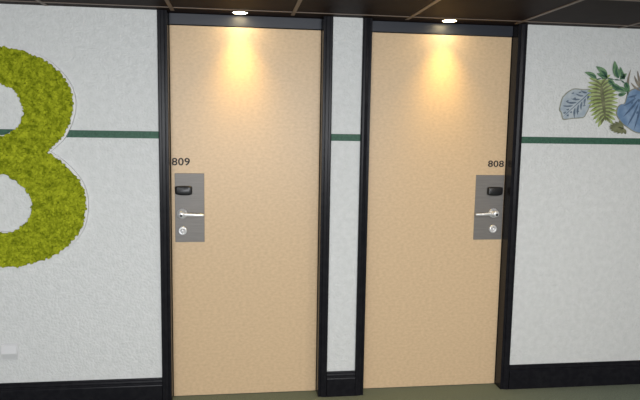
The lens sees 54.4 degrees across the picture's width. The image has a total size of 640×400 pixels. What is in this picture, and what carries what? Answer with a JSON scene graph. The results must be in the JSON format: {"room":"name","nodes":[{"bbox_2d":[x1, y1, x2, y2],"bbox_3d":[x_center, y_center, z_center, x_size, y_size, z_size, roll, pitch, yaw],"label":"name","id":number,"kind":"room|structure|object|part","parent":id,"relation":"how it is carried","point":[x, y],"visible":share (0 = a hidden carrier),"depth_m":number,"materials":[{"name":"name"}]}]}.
{"room":"hotel corridor","nodes":[
{"label":"hotel corridor","id":0,"kind":"room"},
{"bbox_2d":[0,4,639,382],"bbox_3d":[0.118,0.063,3.680,8.400,2.193,0.200,0,7,-8],"label":"wall","id":1,"kind":"structure","parent":0,"point":[92,310],"depth_m":3.51,"materials":[{"name":"white paint"}]},
{"bbox_2d":[1,344,18,359],"bbox_3d":[-1.706,0.837,3.418,0.092,0.091,0.026,0,7,-8],"label":"wall switch","id":2,"kind":"object","parent":1,"relation":"attached to","point":[8,351],"visible":1,"depth_m":3.41,"materials":[{"name":"white plastic"}]},
{"bbox_2d":[0,45,88,268],"bbox_3d":[-1.680,-0.215,3.283,0.862,1.181,0.045,0,7,-8],"label":"number sign","id":3,"kind":"object","parent":1,"relation":"attached to","point":[58,195],"visible":1,"depth_m":3.30,"materials":[{"name":"green plant"}]},
{"bbox_2d":[0,129,158,138],"bbox_3d":[-2.453,-0.356,3.188,3.173,0.039,0.002,0,7,-8],"label":"border stripe","id":4,"kind":"structure","parent":1,"relation":"attached to","point":[72,133],"depth_m":3.36,"materials":[{"name":"green paint"}]},
{"bbox_2d":[0,377,161,399],"bbox_3d":[-2.474,1.090,3.349,3.173,0.150,0.020,0,7,-8],"label":"baseboard","id":5,"kind":"structure","parent":1,"relation":"attached to","point":[133,388],"depth_m":3.49,"materials":[{"name":"black paint"}]},
{"bbox_2d":[157,9,332,399],"bbox_3d":[-0.422,0.069,3.560,0.950,2.192,0.143,0,7,-8],"label":"door","id":6,"kind":"structure","parent":1,"relation":"in","point":[245,102],"depth_m":3.56,"materials":[{"name":"beige wood"}]},
{"bbox_3d":[-0.740,0.044,3.533,0.164,0.394,0.005,0,7,-8],"label":"lock plate","id":7,"kind":"part","parent":6,"relation":"part of","materials":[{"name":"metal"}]},
{"bbox_3d":[-0.716,0.082,3.497,0.131,0.022,0.015,0,7,-8],"label":"lever handle","id":8,"kind":"part","parent":6,"relation":"part of","materials":[{"name":"silver metal"}]},
{"bbox_3d":[-0.411,-0.994,3.475,0.842,0.060,0.056,0,7,-8],"label":"header panel","id":9,"kind":"part","parent":6,"relation":"part of","materials":[{"name":"black metal"}]},
{"bbox_2d":[327,370,354,396],"bbox_3d":[0.123,1.091,3.693,0.168,0.150,0.020,0,7,-8],"label":"baseboard","id":10,"kind":"structure","parent":1,"relation":"attached to","point":[339,383],"depth_m":3.69,"materials":[{"name":"black paint"}]},
{"bbox_2d":[331,134,359,140],"bbox_3d":[0.145,-0.355,3.532,0.168,0.039,0.002,0,7,-8],"label":"border stripe","id":11,"kind":"structure","parent":1,"relation":"attached to","point":[334,137],"depth_m":3.53,"materials":[{"name":"green paint"}]},
{"bbox_2d":[355,18,527,395],"bbox_3d":[0.693,0.070,3.708,0.964,2.192,0.143,0,7,-8],"label":"door","id":12,"kind":"structure","parent":1,"relation":"in","point":[442,104],"depth_m":3.71,"materials":[{"name":"beige wood"}]},
{"bbox_3d":[0.705,-0.994,3.623,0.856,0.060,0.056,0,7,-8],"label":"header panel","id":13,"kind":"part","parent":12,"relation":"part of","materials":[{"name":"black metal"}]},
{"bbox_3d":[0.995,0.083,3.723,0.131,0.022,0.015,0,7,-8],"label":"lever handle","id":14,"kind":"part","parent":12,"relation":"part of","materials":[{"name":"silver metal"}]},
{"bbox_3d":[1.022,0.045,3.766,0.179,0.394,0.005,0,7,-8],"label":"lock plate","id":15,"kind":"part","parent":12,"relation":"part of","materials":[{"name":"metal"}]},
{"bbox_2d":[508,360,639,388],"bbox_3d":[2.721,1.092,4.037,3.145,0.150,0.020,0,7,-8],"label":"baseboard","id":16,"kind":"structure","parent":1,"relation":"attached to","point":[576,374],"depth_m":3.88,"materials":[{"name":"black paint"}]},
{"bbox_2d":[559,88,591,119],"bbox_3d":[1.514,-0.567,3.684,0.205,0.186,0.006,0,7,-8],"label":"leaf","id":17,"kind":"object","parent":1,"relation":"attached to","point":[574,104],"visible":1,"depth_m":3.68,"materials":[{"name":"paint"}]},
{"bbox_2d":[522,137,639,144],"bbox_3d":[2.743,-0.354,3.875,3.145,0.039,0.002,0,7,-8],"label":"border stripe","id":18,"kind":"structure","parent":1,"relation":"attached to","point":[542,140],"depth_m":3.72,"materials":[{"name":"green paint"}]},
{"bbox_2d":[587,75,617,126],"bbox_3d":[1.680,-0.590,3.701,0.205,0.310,0.005,0,7,-8],"label":"leaf","id":19,"kind":"object","parent":1,"relation":"attached to","point":[601,94],"visible":1,"depth_m":3.70,"materials":[{"name":"green paint"}]},
{"bbox_2d":[585,61,629,96],"bbox_3d":[1.704,-0.720,3.685,0.294,0.208,0.003,0,7,-8],"label":"branch","id":20,"kind":"object","parent":1,"relation":"attached to","point":[617,72],"visible":1,"depth_m":3.69,"materials":[{"name":"green paint"}]},
{"bbox_3d":[1.738,-0.674,3.696,0.211,0.101,0.001,0,7,-8],"label":"branch stem","id":21,"kind":"part","parent":20,"relation":"part of","materials":[{"name":"green paint"}]},
{"bbox_2d":[610,121,625,133],"bbox_3d":[1.787,-0.436,3.732,0.116,0.080,0.002,0,7,-8],"label":"leaf","id":22,"kind":"object","parent":1,"relation":"attached to","point":[617,127],"visible":1,"depth_m":3.73,"materials":[{"name":"green paint"}]},
{"bbox_2d":[616,87,639,132],"bbox_3d":[1.923,-0.540,3.742,0.304,0.277,0.005,0,7,-8],"label":"leaf","id":23,"kind":"object","parent":1,"relation":"attached to","point":[628,113],"visible":1,"depth_m":3.73,"materials":[{"name":"blue paint"}]},
{"bbox_2d":[627,70,639,90],"bbox_3d":[1.899,-0.706,3.716,0.142,0.154,0.001,0,7,-8],"label":"frond","id":24,"kind":"object","parent":1,"relation":"attached to","point":[636,81],"visible":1,"depth_m":3.71,"materials":[{"name":"paint"}]},
{"bbox_2d":[0,0,639,28],"bbox_3d":[0.488,-0.753,0.888,8.600,0.104,5.800,0,7,-8],"label":"ceiling","id":25,"kind":"structure","parent":0,"point":[580,13],"depth_m":3.20,"materials":[{"name":"brown"}]},
{"bbox_2d":[231,11,247,14],"bbox_3d":[-0.431,-1.010,3.357,0.092,0.002,0.092,0,7,-8],"label":"recessed light","id":26,"kind":"object","parent":25,"relation":"in","point":[233,12],"visible":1,"depth_m":3.34,"materials":[{"name":"silver metal"}]},
{"bbox_2d":[441,19,457,21],"bbox_3d":[0.729,-1.009,3.504,0.092,0.002,0.092,0,7,-8],"label":"recessed light","id":27,"kind":"object","parent":25,"relation":"in","point":[446,20],"visible":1,"depth_m":3.49,"materials":[{"name":"silver metal"}]},
{"bbox_2d":[173,383,639,399],"bbox_3d":[0.452,1.522,1.157,8.600,0.100,5.800,0,7,-8],"label":"floor","id":28,"kind":"structure","parent":0,"point":[488,391],"depth_m":3.74,"materials":[{"name":"green carpet"}]}
]}

